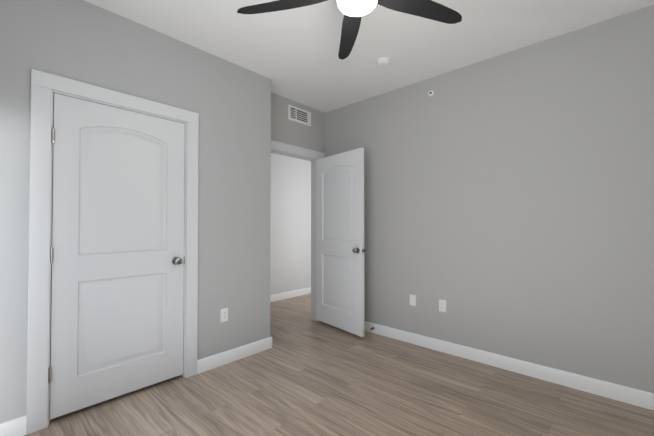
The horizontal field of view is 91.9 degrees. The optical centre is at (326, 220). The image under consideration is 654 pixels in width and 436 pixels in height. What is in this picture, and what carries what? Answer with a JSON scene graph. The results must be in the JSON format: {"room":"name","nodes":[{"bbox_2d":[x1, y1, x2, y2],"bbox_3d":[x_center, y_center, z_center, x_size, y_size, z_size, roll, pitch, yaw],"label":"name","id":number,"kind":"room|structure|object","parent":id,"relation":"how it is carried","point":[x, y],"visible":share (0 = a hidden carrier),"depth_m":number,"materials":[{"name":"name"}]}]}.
{"room":"empty bedroom","nodes":[
{"label":"empty bedroom","id":0,"kind":"room"},
{"bbox_2d":[0,0,270,422],"bbox_3d":[-1.443,-0.095,2.327,0.120,2.709,2.450,-1,-1,43],"label":"wall","id":1,"kind":"structure","parent":0,"point":[83,41],"depth_m":2.47,"materials":[{"name":"grey paint"}]},
{"bbox_2d":[0,415,26,435],"bbox_3d":[-1.994,1.195,1.609,0.015,0.108,0.674,-1,-1,43],"label":"baseboard","id":2,"kind":"structure","parent":1,"relation":"attached to","point":[15,427],"depth_m":1.82,"materials":[{"name":"white paint"}]},
{"bbox_2d":[26,69,198,434],"bbox_3d":[-1.470,0.221,2.293,0.120,2.076,0.856,-1,-1,43],"label":"door frame","id":3,"kind":"structure","parent":1,"relation":"attached to","point":[107,104],"depth_m":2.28,"materials":[{"name":"white paint"}]},
{"bbox_2d":[48,93,184,418],"bbox_3d":[-1.445,0.216,2.264,0.170,2.020,0.824,-1,-1,43],"label":"closet door","id":4,"kind":"structure","parent":1,"relation":"in","point":[117,277],"depth_m":2.20,"materials":[{"name":"white paint"}]},
{"bbox_2d":[220,308,227,321],"bbox_3d":[-0.909,0.834,2.801,0.007,0.116,0.071,-1,-1,43],"label":"outlet","id":5,"kind":"object","parent":1,"relation":"attached to","point":[224,315],"visible":1,"depth_m":2.80,"materials":[{"name":"white plastic"}]},
{"bbox_2d":[197,337,271,373],"bbox_3d":[-0.814,1.213,2.893,0.015,0.108,0.769,-1,-1,43],"label":"baseboard","id":6,"kind":"structure","parent":1,"relation":"attached to","point":[220,359],"depth_m":2.84,"materials":[{"name":"white paint"}]},
{"bbox_2d":[270,153,310,294],"bbox_3d":[-0.501,-0.049,5.604,0.120,2.709,3.890,-1,-1,43],"label":"wall","id":7,"kind":"structure","parent":0,"point":[290,241],"depth_m":5.38,"materials":[{"name":"white paint"}]},
{"bbox_2d":[270,287,310,301],"bbox_3d":[-0.411,1.251,5.584,0.015,0.108,3.770,-1,-1,43],"label":"baseboard","id":8,"kind":"structure","parent":7,"relation":"attached to","point":[286,295],"depth_m":5.35,"materials":[{"name":"white paint"}]},
{"bbox_2d":[271,92,324,152],"bbox_3d":[-0.435,-0.075,3.792,0.120,2.709,1.072,-1,-1,43],"label":"wall","id":9,"kind":"structure","parent":0,"point":[285,129],"depth_m":3.78,"materials":[{"name":"grey paint"}]},
{"bbox_2d":[271,140,324,320],"bbox_3d":[-0.440,0.195,3.784,0.158,2.169,1.038,-1,-1,43],"label":"door frame","id":10,"kind":"structure","parent":9,"relation":"attached to","point":[278,152],"depth_m":4.07,"materials":[{"name":"white paint"}]},
{"bbox_2d":[288,104,310,126],"bbox_3d":[-0.326,-1.275,3.829,0.014,0.178,0.365,-1,-1,43],"label":"air vent","id":11,"kind":"object","parent":9,"relation":"in","point":[298,115],"visible":1,"depth_m":3.82,"materials":[{"name":"white plastic"}]},
{"bbox_2d":[316,147,365,336],"bbox_3d":[0.126,0.229,3.705,0.170,2.020,0.842,1,-1,-39],"label":"hall door","id":12,"kind":"structure","parent":9,"relation":"in","point":[340,249],"depth_m":3.64,"materials":[{"name":"white paint"}]},
{"bbox_2d":[24,293,653,435],"bbox_3d":[0.450,1.330,3.059,5.300,0.120,6.720,-1,-1,43],"label":"floor","id":13,"kind":"structure","parent":0,"point":[305,375],"depth_m":2.21,"materials":[{"name":"wood"}]},
{"bbox_2d":[84,0,653,112],"bbox_3d":[0.450,-1.499,3.099,5.300,0.120,6.720,-1,-1,43],"label":"ceiling","id":14,"kind":"structure","parent":0,"point":[291,54],"depth_m":2.47,"materials":[{"name":"white paint"}]},
{"bbox_2d":[237,0,461,59],"bbox_3d":[0.156,-1.255,1.523,1.246,0.412,1.252,-1,-1,43],"label":"fan","id":15,"kind":"object","parent":14,"relation":"hanging from","point":[354,11],"visible":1,"depth_m":1.70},
{"bbox_2d":[376,57,390,67],"bbox_3d":[0.513,-1.422,2.855,0.136,0.040,0.136,-1,-1,43],"label":"smoke detector","id":16,"kind":"object","parent":14,"relation":"attached to","point":[383,62],"visible":1,"depth_m":2.82,"materials":[{"name":"white plastic"}]},
{"bbox_2d":[325,5,653,392],"bbox_3d":[1.273,-0.085,3.031,3.665,2.709,0.120,-1,-1,43],"label":"wall","id":17,"kind":"structure","parent":0,"point":[508,204],"depth_m":2.61,"materials":[{"name":"grey paint"}]},
{"bbox_2d":[410,294,415,305],"bbox_3d":[0.890,0.826,3.284,0.071,0.116,0.007,-1,-1,43],"label":"electrical outlet","id":18,"kind":"object","parent":17,"relation":"attached to","point":[412,300],"visible":1,"depth_m":3.28,"materials":[{"name":"white plastic"}]},
{"bbox_2d":[439,299,445,311],"bbox_3d":[1.121,0.827,3.071,0.071,0.116,0.008,-1,-1,43],"label":"electrical outlet plate","id":19,"kind":"object","parent":17,"relation":"attached to","point":[442,305],"visible":1,"depth_m":3.07,"materials":[{"name":"white plastic"}]},
{"bbox_2d":[364,321,653,410],"bbox_3d":[1.227,1.214,2.963,3.425,0.108,0.015,-1,-1,43],"label":"baseboard","id":20,"kind":"structure","parent":17,"relation":"attached to","point":[633,396],"depth_m":2.57,"materials":[{"name":"white paint"}]}
]}

